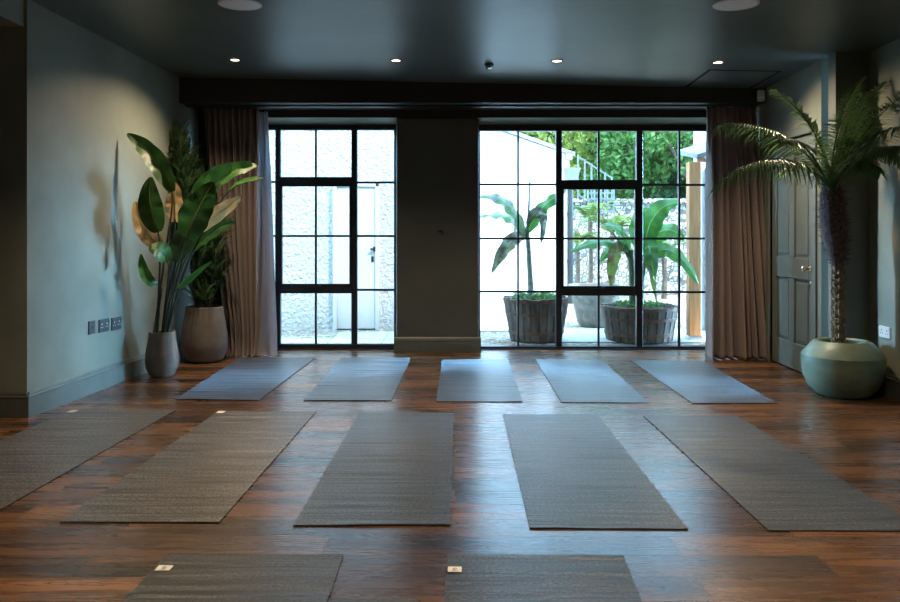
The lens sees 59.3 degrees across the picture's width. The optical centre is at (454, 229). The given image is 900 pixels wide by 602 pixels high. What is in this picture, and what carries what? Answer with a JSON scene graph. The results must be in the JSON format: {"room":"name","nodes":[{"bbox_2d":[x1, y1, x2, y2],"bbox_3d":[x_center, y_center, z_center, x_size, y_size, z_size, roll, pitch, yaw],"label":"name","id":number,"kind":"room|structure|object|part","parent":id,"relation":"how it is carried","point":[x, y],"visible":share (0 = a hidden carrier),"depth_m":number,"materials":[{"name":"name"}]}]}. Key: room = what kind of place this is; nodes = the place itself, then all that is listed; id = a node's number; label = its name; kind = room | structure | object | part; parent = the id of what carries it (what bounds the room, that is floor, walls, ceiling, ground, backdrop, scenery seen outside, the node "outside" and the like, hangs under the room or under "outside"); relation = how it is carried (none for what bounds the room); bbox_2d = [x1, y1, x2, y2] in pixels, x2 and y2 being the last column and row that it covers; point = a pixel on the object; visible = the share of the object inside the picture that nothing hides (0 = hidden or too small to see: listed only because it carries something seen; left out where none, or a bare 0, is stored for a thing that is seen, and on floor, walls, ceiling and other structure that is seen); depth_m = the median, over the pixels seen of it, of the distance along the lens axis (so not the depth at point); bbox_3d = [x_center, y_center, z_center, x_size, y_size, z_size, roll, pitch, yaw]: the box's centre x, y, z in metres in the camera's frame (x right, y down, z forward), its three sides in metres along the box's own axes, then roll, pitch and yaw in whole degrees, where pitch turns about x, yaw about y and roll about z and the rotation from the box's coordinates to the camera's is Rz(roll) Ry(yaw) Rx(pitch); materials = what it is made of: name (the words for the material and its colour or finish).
{"room":"exercise studio","nodes":[
{"label":"exercise studio","id":0,"kind":"room"},
{"bbox_2d":[0,0,198,391],"bbox_3d":[-4.030,-0.305,1.735,2.940,3.049,12.470,0,0,0],"label":"wall","id":1,"kind":"structure","parent":0,"point":[72,176],"depth_m":5.67,"materials":[{"name":"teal paint"}]},
{"bbox_2d":[0,392,29,417],"bbox_3d":[-4.110,1.137,5.138,2.680,0.165,0.025,0,0,0],"label":"baseboard","id":2,"kind":"structure","parent":1,"relation":"attached to","point":[12,404],"depth_m":5.13,"materials":[{"name":"paint"}]},
{"bbox_2d":[88,320,94,334],"bbox_3d":[-2.720,0.730,5.918,0.014,0.100,0.086,0,0,5],"label":"light switch","id":3,"kind":"object","parent":1,"relation":"attached to","point":[91,324],"visible":1,"depth_m":5.91,"materials":[{"name":"silver plastic"}]},
{"bbox_2d":[98,318,109,332],"bbox_3d":[-2.705,0.735,6.092,0.014,0.100,0.146,0,0,5],"label":"wall socket","id":4,"kind":"object","parent":1,"relation":"attached to","point":[103,324],"visible":1,"depth_m":6.08,"materials":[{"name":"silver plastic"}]},
{"bbox_2d":[25,342,183,417],"bbox_3d":[-2.663,1.137,6.514,0.025,0.165,2.780,0,0,5],"label":"baseboard","id":5,"kind":"structure","parent":1,"relation":"attached to","point":[42,399],"depth_m":5.79,"materials":[{"name":"paint"}]},
{"bbox_2d":[111,316,121,330],"bbox_3d":[-2.690,0.742,6.279,0.014,0.100,0.146,0,0,5],"label":"wall socket","id":6,"kind":"object","parent":1,"relation":"attached to","point":[116,321],"visible":1,"depth_m":6.27,"materials":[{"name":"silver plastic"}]},
{"bbox_2d":[396,118,478,336],"bbox_3d":[-0.175,0.048,8.075,0.830,2.345,0.350,0,0,0],"label":"wall pillar","id":7,"kind":"structure","parent":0,"point":[437,159],"depth_m":7.90,"materials":[{"name":"paint"}]},
{"bbox_2d":[394,337,480,351],"bbox_3d":[-0.175,1.145,7.883,0.870,0.150,0.033,0,0,0],"label":"baseboard","id":8,"kind":"structure","parent":7,"relation":"attached to","point":[401,344],"depth_m":7.87,"materials":[{"name":"paint"}]},
{"bbox_2d":[0,350,899,601],"bbox_3d":[-0.750,1.280,1.900,9.500,0.120,12.800,0,0,0],"label":"floor","id":9,"kind":"structure","parent":0,"point":[725,554],"depth_m":3.56,"materials":[{"name":"brown wood"}]},
{"bbox_2d":[0,409,175,510],"bbox_3d":[-2.285,1.215,4.313,0.703,0.010,2.083,0,0,3],"label":"yoga mat","id":10,"kind":"object","parent":9,"relation":"on","point":[31,458],"visible":1,"depth_m":4.49,"materials":[{"name":"grey rubber"}]},
{"bbox_2d":[145,330,178,377],"bbox_3d":[-2.449,1.033,6.602,0.272,0.374,0.272,0,0,0],"label":"plant pot","id":11,"kind":"object","parent":9,"relation":"on","point":[161,354],"visible":0.93,"depth_m":6.50,"materials":[{"name":"ceramic"}]},
{"bbox_2d":[127,133,263,332],"bbox_3d":[-2.089,0.049,6.433,1.093,1.655,0.424,0,0,0],"label":"potted plant","id":12,"kind":"object","parent":11,"relation":"in","point":[198,219],"visible":0.98,"depth_m":6.40,"materials":[{"name":"green plant"}]},
{"bbox_3d":[-2.453,0.656,6.518,0.068,0.441,0.200,0,0,-25],"label":"stem","id":13,"kind":"part","parent":12,"relation":"part of","materials":[{"name":"green plant"}]},
{"bbox_3d":[-2.428,0.435,6.469,0.038,0.880,0.242,0,0,-22],"label":"stem","id":14,"kind":"part","parent":12,"relation":"part of","materials":[{"name":"green plant"}]},
{"bbox_3d":[-2.441,0.500,6.533,0.061,0.751,0.123,0,0,-40],"label":"stem","id":15,"kind":"part","parent":12,"relation":"part of","materials":[{"name":"green plant"}]},
{"bbox_3d":[-2.370,0.557,6.487,0.042,0.637,0.306,0,0,-29],"label":"stem","id":16,"kind":"part","parent":12,"relation":"part of","materials":[{"name":"green plant"}]},
{"bbox_3d":[-2.401,0.272,6.542,0.205,1.208,0.040,0,0,33],"label":"stem","id":17,"kind":"part","parent":12,"relation":"part of","materials":[{"name":"green plant"}]},
{"bbox_3d":[-2.366,0.560,6.545,0.140,0.631,0.053,0,0,0],"label":"stem","id":18,"kind":"part","parent":12,"relation":"part of","materials":[{"name":"green plant"}]},
{"bbox_3d":[-2.327,0.670,6.470,0.030,0.414,0.279,0,0,-44],"label":"stem","id":19,"kind":"part","parent":12,"relation":"part of","materials":[{"name":"green plant"}]},
{"bbox_3d":[-2.371,0.394,6.580,0.162,0.963,0.030,0,0,35],"label":"stem","id":20,"kind":"part","parent":12,"relation":"part of","materials":[{"name":"green plant"}]},
{"bbox_3d":[-2.295,0.461,6.494,0.250,0.831,0.150,0,0,0],"label":"stem","id":21,"kind":"part","parent":12,"relation":"part of","materials":[{"name":"green plant"}]},
{"bbox_3d":[-2.256,0.439,6.513,0.315,0.876,0.187,0,0,0],"label":"stem","id":22,"kind":"part","parent":12,"relation":"part of","materials":[{"name":"green plant"}]},
{"bbox_3d":[-2.311,0.512,6.591,0.274,0.729,0.029,0,0,0],"label":"stem","id":23,"kind":"part","parent":12,"relation":"part of","materials":[{"name":"green plant"}]},
{"bbox_3d":[-2.127,0.274,6.543,0.537,1.207,0.050,0,0,0],"label":"stem","id":24,"kind":"part","parent":12,"relation":"part of","materials":[{"name":"green plant"}]},
{"bbox_2d":[60,410,315,522],"bbox_3d":[-1.287,1.215,4.301,0.716,0.010,2.031,0,0,0],"label":"yoga mat","id":25,"kind":"object","parent":9,"relation":"on","point":[203,474],"visible":1,"depth_m":3.92,"materials":[{"name":"grey rubber"}]},
{"bbox_2d":[180,304,227,362],"bbox_3d":[-2.331,0.964,7.351,0.424,0.512,0.424,0,0,0],"label":"plant pot","id":26,"kind":"object","parent":9,"relation":"on","point":[204,336],"visible":0.96,"depth_m":7.19,"materials":[{"name":"ceramic"}]},
{"bbox_2d":[169,119,237,307],"bbox_3d":[-2.299,-0.138,7.261,0.615,1.776,0.479,0,0,0],"label":"dracaena plant","id":27,"kind":"object","parent":26,"relation":"on","point":[204,288],"visible":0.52,"depth_m":7.25,"materials":[{"name":"green plant"}]},
{"bbox_2d":[120,553,342,601],"bbox_3d":[-0.754,1.211,2.591,0.679,0.018,0.752,0,0,0],"label":"yoga mat","id":28,"kind":"object","parent":9,"relation":"on","point":[178,577],"visible":1,"depth_m":2.75,"materials":[{"name":"black plastic"}]},
{"bbox_2d":[175,357,314,400],"bbox_3d":[-1.689,1.214,6.586,0.720,0.010,1.887,0,0,0],"label":"yoga mat","id":29,"kind":"object","parent":9,"relation":"on","point":[245,378],"visible":1,"depth_m":6.42,"materials":[{"name":"grey rubber"}]},
{"bbox_2d":[303,357,410,400],"bbox_3d":[-0.751,1.215,6.574,0.667,0.009,1.888,0,0,0],"label":"yoga mat","id":30,"kind":"object","parent":9,"relation":"on","point":[376,378],"visible":1,"depth_m":6.37,"materials":[{"name":"grey rubber"}]},
{"bbox_2d":[327,598,417,601],"bbox_3d":[-0.390,1.216,2.286,0.540,0.008,0.638,0,0,0],"label":"yoga mat","id":31,"kind":"object","parent":9,"relation":"on","point":[329,599],"visible":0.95,"depth_m":2.59,"materials":[{"name":"grey rubber"}]},
{"bbox_2d":[293,412,453,525],"bbox_3d":[-0.338,1.215,4.259,0.658,0.009,2.015,0,0,0],"label":"yoga mat","id":32,"kind":"object","parent":9,"relation":"on","point":[389,468],"visible":1,"depth_m":3.90,"materials":[{"name":"grey rubber"}]},
{"bbox_2d":[436,359,522,401],"bbox_3d":[0.181,1.216,6.502,0.632,0.008,1.823,0,0,0],"label":"yoga mat","id":33,"kind":"object","parent":9,"relation":"on","point":[460,380],"visible":1,"depth_m":6.33,"materials":[{"name":"grey rubber"}]},
{"bbox_2d":[444,554,641,601],"bbox_3d":[0.294,1.214,2.578,0.669,0.011,0.756,0,0,0],"label":"yoga mat","id":34,"kind":"object","parent":9,"relation":"on","point":[469,577],"visible":1,"depth_m":2.75,"materials":[{"name":"black plastic"}]},
{"bbox_2d":[536,359,648,402],"bbox_3d":[1.062,1.216,6.493,0.622,0.008,1.864,0,0,0],"label":"yoga mat","id":35,"kind":"object","parent":9,"relation":"on","point":[572,381],"visible":1,"depth_m":6.29,"materials":[{"name":"grey rubber"}]},
{"bbox_2d":[503,414,687,529],"bbox_3d":[0.626,1.215,4.210,0.642,0.009,1.999,0,0,0],"label":"yoga mat","id":36,"kind":"object","parent":9,"relation":"on","point":[573,472],"visible":1,"depth_m":3.86,"materials":[{"name":"grey rubber"}]},
{"bbox_2d":[630,360,777,403],"bbox_3d":[1.970,1.216,6.468,0.662,0.008,1.858,0,0,0],"label":"yoga mat","id":37,"kind":"object","parent":9,"relation":"on","point":[698,382],"visible":1,"depth_m":6.25,"materials":[{"name":"grey rubber"}]},
{"bbox_2d":[643,415,899,531],"bbox_3d":[1.568,1.216,4.187,0.670,0.008,1.990,0,0,0],"label":"yoga mat","id":38,"kind":"object","parent":9,"relation":"on","point":[782,489],"visible":1,"depth_m":3.85,"materials":[{"name":"grey rubber"}]},
{"bbox_2d":[801,337,885,398],"bbox_3d":[2.870,1.019,5.850,0.570,0.402,0.570,0,0,0],"label":"plant pot","id":39,"kind":"object","parent":9,"relation":"on","point":[856,369],"visible":0.94,"depth_m":5.64,"materials":[{"name":"ceramic"}]},
{"bbox_2d":[708,75,899,343],"bbox_3d":[2.418,-0.134,5.482,1.315,2.034,1.334,0,0,4],"label":"palm tree","id":40,"kind":"object","parent":39,"relation":"in","point":[834,224],"visible":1,"depth_m":5.65,"materials":[{"name":"green plant"}]},
{"bbox_2d":[199,110,705,304],"bbox_3d":[0.150,-0.155,8.075,6.100,2.750,0.350,0,0,0],"label":"wall","id":41,"kind":"structure","parent":0,"point":[271,113],"depth_m":7.90,"materials":[{"name":"paint"}]},
{"bbox_2d":[268,125,395,347],"bbox_3d":[-1.419,0.064,8.100,1.704,2.288,0.110,0,0,0],"label":"window","id":42,"kind":"structure","parent":41,"relation":"in","point":[352,182],"depth_m":8.09,"materials":[{"name":"black metal"}]},
{"bbox_3d":[-1.426,0.053,8.108,0.725,1.033,0.048,0,0,0],"label":"casement frame","id":43,"kind":"part","parent":42,"relation":"part of","materials":[{"name":"black metal"}]},
{"bbox_2d":[268,118,705,124],"bbox_3d":[0.150,-1.103,8.065,5.900,0.046,0.310,0,0,0],"label":"trim","id":44,"kind":"structure","parent":41,"relation":"attached to","point":[271,121],"depth_m":8.01,"materials":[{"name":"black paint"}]},
{"bbox_2d":[277,345,704,349],"bbox_3d":[0.365,1.214,8.190,5.232,0.012,0.260,0,0,0],"label":"trim","id":45,"kind":"structure","parent":41,"relation":"attached to","point":[481,345],"depth_m":8.06,"materials":[{"name":"black metal"}]},
{"bbox_2d":[479,125,705,347],"bbox_3d":[1.590,0.064,8.100,2.782,2.288,0.110,0,0,0],"label":"window","id":46,"kind":"structure","parent":41,"relation":"in","point":[560,185],"depth_m":8.09,"materials":[{"name":"black metal"}]},
{"bbox_3d":[1.479,0.080,8.108,0.763,1.025,0.048,0,0,0],"label":"casement frame","id":47,"kind":"part","parent":46,"relation":"part of","materials":[{"name":"black metal"}]},
{"bbox_2d":[31,0,899,88],"bbox_3d":[-0.750,-1.635,1.900,9.500,0.694,12.800,0,0,0],"label":"ceiling","id":48,"kind":"structure","parent":0,"point":[657,43],"depth_m":5.83,"materials":[{"name":"paint"}]},
{"bbox_2d":[229,58,240,60],"bbox_3d":[-1.867,-1.443,6.706,0.104,0.006,0.104,0,0,0],"label":"recessed light","id":49,"kind":"object","parent":48,"relation":"in","point":[230,59],"visible":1,"depth_m":6.69,"materials":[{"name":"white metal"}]},
{"bbox_2d":[217,0,261,10],"bbox_3d":[-1.409,-1.477,5.177,0.284,0.008,0.284,0,0,0],"label":"ceiling speaker","id":50,"kind":"object","parent":48,"relation":"attached to","point":[240,5],"visible":1,"depth_m":5.17,"materials":[{"name":"white plastic"}]},
{"bbox_2d":[390,59,401,61],"bbox_3d":[-0.494,-1.419,6.613,0.104,0.006,0.104,0,0,0],"label":"recessed light","id":51,"kind":"object","parent":48,"relation":"in","point":[392,60],"visible":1,"depth_m":6.61,"materials":[{"name":"white"}]},
{"bbox_2d":[484,63,493,68],"bbox_3d":[0.288,-1.385,6.690,0.080,0.040,0.080,0,0,0],"label":"sensor","id":52,"kind":"object","parent":48,"relation":"attached to","point":[487,65],"visible":1,"depth_m":6.66,"materials":[{"name":"black plastic"}]},
{"bbox_2d":[551,59,562,62],"bbox_3d":[0.842,-1.395,6.523,0.104,0.006,0.104,0,0,0],"label":"recessed light","id":53,"kind":"object","parent":48,"relation":"in","point":[554,60],"visible":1,"depth_m":6.50,"materials":[{"name":"white"}]},
{"bbox_2d":[711,61,724,63],"bbox_3d":[2.153,-1.371,6.468,0.104,0.006,0.104,0,0,0],"label":"recessed light","id":54,"kind":"object","parent":48,"relation":"in","point":[713,62],"visible":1,"depth_m":6.47,"materials":[{"name":"white"}]},
{"bbox_2d":[685,70,780,88],"bbox_3d":[2.473,-1.350,7.086,0.616,0.035,0.707,0,0,0],"label":"ceiling hatch","id":55,"kind":"object","parent":48,"relation":"attached to","point":[749,79],"visible":1,"depth_m":7.06,"materials":[{"name":"paint"}]},
{"bbox_2d":[712,0,759,10],"bbox_3d":[1.771,-1.420,4.980,0.284,0.008,0.284,0,0,0],"label":"ceiling speaker","id":56,"kind":"object","parent":48,"relation":"attached to","point":[723,5],"visible":1,"depth_m":4.97,"materials":[{"name":"white plastic"}]},
{"bbox_2d":[179,77,765,109],"bbox_3d":[0.115,-1.365,7.675,5.630,0.330,0.450,0,0,0],"label":"beam","id":57,"kind":"structure","parent":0,"point":[192,91],"depth_m":7.45,"materials":[{"name":"paint"}]},
{"bbox_2d":[204,108,276,356],"bbox_3d":[-2.081,0.011,7.678,0.709,2.408,0.317,0,0,-3],"label":"curtain","id":58,"kind":"object","parent":57,"relation":"hanging from","point":[232,134],"visible":0.88,"depth_m":7.65,"materials":[{"name":"fabric"}]},
{"bbox_3d":[-2.169,-1.185,7.685,0.529,0.016,0.016,0,0,0],"label":"rail","id":59,"kind":"part","parent":58,"relation":"part of","materials":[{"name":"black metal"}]},
{"bbox_2d":[185,105,756,107],"bbox_3d":[0.140,-1.192,7.620,5.520,0.015,0.080,0,0,0],"label":"trim","id":60,"kind":"structure","parent":57,"relation":"attached to","point":[188,106],"depth_m":7.58,"materials":[{"name":"black paint"}]},
{"bbox_2d":[705,107,766,360],"bbox_3d":[2.708,0.012,7.513,0.622,2.409,0.358,0,0,0],"label":"curtain","id":61,"kind":"object","parent":57,"relation":"hanging from","point":[735,235],"visible":0.94,"depth_m":7.49,"materials":[{"name":"fabric"}]},
{"bbox_3d":[2.665,-1.185,7.625,0.481,0.016,0.016,0,0,0],"label":"rail","id":62,"kind":"part","parent":61,"relation":"part of","materials":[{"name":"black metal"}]},
{"bbox_2d":[757,59,827,360],"bbox_3d":[3.030,-0.180,7.260,0.200,2.800,1.880,0,0,0],"label":"wall","id":63,"kind":"structure","parent":0,"point":[808,86],"depth_m":6.53,"materials":[{"name":"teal paint"}]},
{"bbox_2d":[757,90,764,101],"bbox_3d":[2.877,-1.262,7.426,0.066,0.110,0.048,0,0,0],"label":"sensor","id":64,"kind":"object","parent":63,"relation":"attached to","point":[760,93],"visible":1,"depth_m":7.41,"materials":[{"name":"white plastic"}]},
{"bbox_2d":[766,123,816,371],"bbox_3d":[2.958,0.175,6.900,0.185,2.090,1.020,0,0,0],"label":"door","id":65,"kind":"structure","parent":63,"relation":"in","point":[791,236],"depth_m":6.92,"materials":[{"name":"paint"}]},
{"bbox_3d":[2.951,0.160,6.900,0.010,1.580,0.600,0,0,0],"label":"raised panel","id":66,"kind":"part","parent":65,"relation":"part of","materials":[{"name":"paint"}]},
{"bbox_3d":[2.902,0.320,6.535,0.074,0.054,0.054,0,0,0],"label":"knob","id":67,"kind":"part","parent":65,"relation":"part of","materials":[{"name":"gold metal"}]},
{"bbox_2d":[828,52,868,340],"bbox_3d":[3.160,-0.099,6.140,0.460,2.638,0.120,0,0,0],"label":"wall","id":68,"kind":"structure","parent":0,"point":[845,69],"depth_m":6.08,"materials":[{"name":"paint"}]},
{"bbox_2d":[869,38,899,376],"bbox_3d":[3.290,-0.246,0.850,0.200,2.932,10.700,0,0,0],"label":"wall","id":69,"kind":"structure","parent":0,"point":[884,62],"depth_m":5.85,"materials":[{"name":"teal paint"}]},
{"bbox_2d":[879,325,890,338],"bbox_3d":[3.183,0.756,5.854,0.014,0.086,0.146,0,0,0],"label":"wall socket","id":70,"kind":"object","parent":69,"relation":"attached to","point":[885,332],"visible":1,"depth_m":5.84,"materials":[{"name":"white plastic"}]},
{"bbox_2d":[877,372,899,400],"bbox_3d":[3.178,1.137,0.850,0.025,0.165,10.700,0,0,0],"label":"baseboard","id":71,"kind":"structure","parent":69,"relation":"attached to","point":[890,387],"depth_m":5.75,"materials":[{"name":"paint"}]},
{"label":"outside","id":72,"kind":"structure","parent":0,"visible":0},
{"bbox_2d":[282,295,704,344],"bbox_3d":[2.500,1.300,24.150,23.000,0.100,31.700,0,0,0],"label":"gravel","id":73,"kind":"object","parent":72,"point":[487,338],"depth_m":9.63,"materials":[{"name":"white gravel"}]},
{"bbox_2d":[269,131,393,329],"bbox_3d":[-1.675,-0.365,10.050,2.550,3.230,0.300,0,0,0],"label":"wall","id":74,"kind":"structure","parent":73,"relation":"on","point":[375,148],"depth_m":9.90,"materials":[{"name":"grey paint"}]},
{"bbox_2d":[333,184,378,329],"bbox_3d":[-1.237,0.331,9.865,0.570,1.839,0.110,0,0,0],"label":"door","id":75,"kind":"structure","parent":74,"relation":"in","point":[368,194],"depth_m":9.85,"materials":[{"name":"white wood"}]},
{"bbox_2d":[480,132,568,318],"bbox_3d":[0.649,-0.165,11.782,0.300,2.830,4.299,0,0,33],"label":"wall","id":76,"kind":"structure","parent":73,"relation":"on","point":[498,150],"depth_m":11.83,"materials":[{"name":"white paint"}]},
{"bbox_2d":[505,132,574,154],"bbox_3d":[0.451,-1.455,11.971,0.960,0.350,4.399,0,0,33],"label":"trim","id":77,"kind":"structure","parent":76,"relation":"attached to","point":[523,136],"depth_m":12.36,"materials":[{"name":"stone"}]},
{"bbox_2d":[563,151,573,160],"bbox_3d":[1.888,-1.230,13.135,0.160,0.140,0.130,0,0,0],"label":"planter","id":78,"kind":"object","parent":76,"relation":"attached to","point":[568,154],"visible":1,"depth_m":13.09,"materials":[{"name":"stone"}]},
{"bbox_2d":[564,168,580,303],"bbox_3d":[1.966,0.100,13.430,0.320,2.300,0.200,0,0,0],"label":"drain pipe","id":79,"kind":"object","parent":76,"relation":"attached to","point":[570,173],"visible":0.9,"depth_m":13.39,"materials":[{"name":"white plastic"}]},
{"bbox_2d":[520,132,620,198],"bbox_3d":[2.150,-1.507,19.063,4.525,5.466,2.364,0,0,0],"label":"tree","id":80,"kind":"object","parent":73,"relation":"on","point":[579,145],"visible":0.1,"depth_m":18.69,"materials":[{"name":"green plant"}]},
{"bbox_2d":[573,231,596,282],"bbox_3d":[2.201,0.615,14.022,1.106,1.276,0.648,0,0,0],"label":"fern","id":81,"kind":"object","parent":73,"relation":"on","point":[575,234],"visible":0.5,"depth_m":14.12,"materials":[{"name":"green plant"}]},
{"bbox_3d":[2.191,0.768,14.150,0.104,0.968,0.095,0,0,0],"label":"stem","id":82,"kind":"part","parent":81,"relation":"part of","materials":[{"name":"plant"}]},
{"bbox_2d":[568,283,623,327],"bbox_3d":[1.830,0.980,10.253,0.720,0.540,0.720,0,0,0],"label":"stone planter","id":83,"kind":"object","parent":73,"relation":"on","point":[585,307],"visible":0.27,"depth_m":10.04,"materials":[{"name":"stone"}]},
{"bbox_2d":[519,132,685,198],"bbox_3d":[6.251,-1.539,21.042,11.737,5.840,1.315,0,0,0],"label":"hedge","id":84,"kind":"object","parent":73,"relation":"on","point":[549,133],"visible":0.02,"depth_m":21.04,"materials":[{"name":"green plant"}]},
{"bbox_2d":[573,199,633,282],"bbox_3d":[2.531,0.347,14.354,1.370,1.808,0.917,0,0,-25],"label":"fern","id":85,"kind":"object","parent":73,"relation":"on","point":[591,209],"visible":0.7,"depth_m":14.41,"materials":[{"name":"green plant"}]},
{"bbox_3d":[2.475,0.552,14.450,0.106,1.399,0.096,0,0,0],"label":"stem","id":86,"kind":"part","parent":85,"relation":"part of","materials":[{"name":"grey plant"}]},
{"bbox_2d":[578,214,633,283],"bbox_3d":[2.896,0.476,14.161,1.392,1.552,0.966,0,0,13],"label":"fern","id":87,"kind":"object","parent":73,"relation":"on","point":[620,219],"visible":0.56,"depth_m":14.13,"materials":[{"name":"green plant"}]},
{"bbox_2d":[573,199,685,294],"bbox_3d":[5.100,0.325,15.400,7.800,1.850,0.600,0,0,0],"label":"wall","id":88,"kind":"structure","parent":73,"relation":"on","point":[625,208],"depth_m":15.20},
{"bbox_2d":[577,155,612,198],"bbox_3d":[2.729,-0.813,15.400,0.691,1.297,0.030,0,0,0],"label":"stair railing","id":89,"kind":"object","parent":88,"relation":"on","point":[578,157],"visible":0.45,"depth_m":15.38,"materials":[{"name":"white metal"}]},
{"bbox_2d":[587,190,614,213],"bbox_3d":[2.788,-0.592,15.085,0.524,0.573,0.030,0,0,0],"label":"trellis","id":90,"kind":"object","parent":88,"relation":"attached to","point":[588,192],"visible":0.51,"depth_m":15.07,"materials":[{"name":"white wood"}]},
{"bbox_2d":[580,132,683,198],"bbox_3d":[4.484,-1.318,18.100,3.281,5.088,2.017,0,0,-9],"label":"tree","id":91,"kind":"object","parent":73,"relation":"on","point":[612,167],"visible":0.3,"depth_m":17.73,"materials":[{"name":"green plant"}]},
{"bbox_2d":[631,235,685,298],"bbox_3d":[3.857,0.655,14.258,1.466,1.196,0.924,0,0,0],"label":"fern","id":92,"kind":"object","parent":73,"relation":"on","point":[664,260],"visible":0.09,"depth_m":14.32,"materials":[{"name":"green plant"}]},
{"bbox_3d":[3.802,0.879,14.350,0.103,0.747,0.093,0,0,0],"label":"stem","id":93,"kind":"part","parent":92,"relation":"part of","materials":[{"name":"grey plant"}]},
{"bbox_2d":[626,132,692,179],"bbox_3d":[5.265,-1.089,16.734,3.230,4.631,1.503,0,0,13],"label":"tree","id":94,"kind":"object","parent":73,"relation":"on","point":[662,141],"visible":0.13,"depth_m":16.76,"materials":[{"name":"green plant"}]},
{"bbox_2d":[630,136,689,198],"bbox_3d":[5.549,-1.063,18.455,3.284,4.579,1.958,0,0,7],"label":"tree","id":95,"kind":"object","parent":73,"relation":"on","point":[673,194],"visible":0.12,"depth_m":18.07,"materials":[{"name":"green plant"}]},
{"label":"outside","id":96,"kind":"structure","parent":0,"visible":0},
{"bbox_2d":[282,318,704,342],"bbox_3d":[1.375,1.249,9.760,6.742,0.022,2.680,0,0,0],"label":"paving","id":97,"kind":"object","parent":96,"point":[570,335],"visible":0.35,"depth_m":9.18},
{"bbox_2d":[503,295,569,342],"bbox_3d":[0.918,0.996,8.950,0.755,0.485,0.755,0,0,0],"label":"barrel planter","id":98,"kind":"object","parent":97,"relation":"on","point":[536,317],"visible":0.73,"depth_m":8.66,"materials":[{"name":"brown wood"}]},
{"bbox_2d":[480,178,565,298],"bbox_3d":[0.738,0.125,8.851,0.948,1.422,0.510,0,0,0],"label":"banana plant","id":99,"kind":"object","parent":98,"relation":"in","point":[537,214],"visible":0.87,"depth_m":8.75,"materials":[{"name":"green plant"}]},
{"bbox_2d":[511,293,554,300],"bbox_3d":[0.922,0.750,8.953,0.554,0.096,0.543,0,0,0],"label":"ground cover","id":100,"kind":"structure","parent":98,"relation":"on","point":[547,296],"depth_m":8.84,"materials":[{"name":"green plant"}]},
{"bbox_2d":[600,302,677,343],"bbox_3d":[2.085,1.042,8.950,0.872,0.393,0.872,0,0,0],"label":"barrel planter","id":101,"kind":"object","parent":97,"relation":"on","point":[659,323],"visible":0.82,"depth_m":8.62,"materials":[{"name":"brown wood"}]},
{"bbox_2d":[570,199,697,307],"bbox_3d":[1.954,0.301,8.848,1.398,1.294,0.600,0,0,0],"label":"banana plant","id":102,"kind":"object","parent":101,"relation":"in","point":[654,216],"visible":0.78,"depth_m":8.77,"materials":[{"name":"green plant"}]},
{"bbox_2d":[614,299,662,307],"bbox_3d":[2.091,0.835,8.950,0.557,0.096,0.556,0,0,0],"label":"ground cover","id":103,"kind":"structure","parent":101,"relation":"on","point":[620,303],"depth_m":8.85,"materials":[{"name":"green plant"}]},
{"bbox_2d":[685,162,701,339],"bbox_3d":[2.707,0.240,8.966,0.150,2.020,0.150,0,0,0],"label":"timber post","id":104,"kind":"object","parent":97,"relation":"on","point":[693,169],"visible":0.91,"depth_m":8.90,"materials":[{"name":"wood"}]},
{"bbox_2d":[680,142,705,161],"bbox_3d":[2.932,-0.935,9.041,0.550,0.370,0.750,0,0,0],"label":"porch roof","id":105,"kind":"structure","parent":104,"relation":"on","point":[698,151],"depth_m":8.95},
{"bbox_2d":[693,132,705,329],"bbox_3d":[3.299,-0.140,9.925,0.502,2.780,0.350,0,0,0],"label":"wall","id":106,"kind":"structure","parent":97,"relation":"on","point":[698,137],"depth_m":9.75,"materials":[{"name":"white paint"}]}
]}

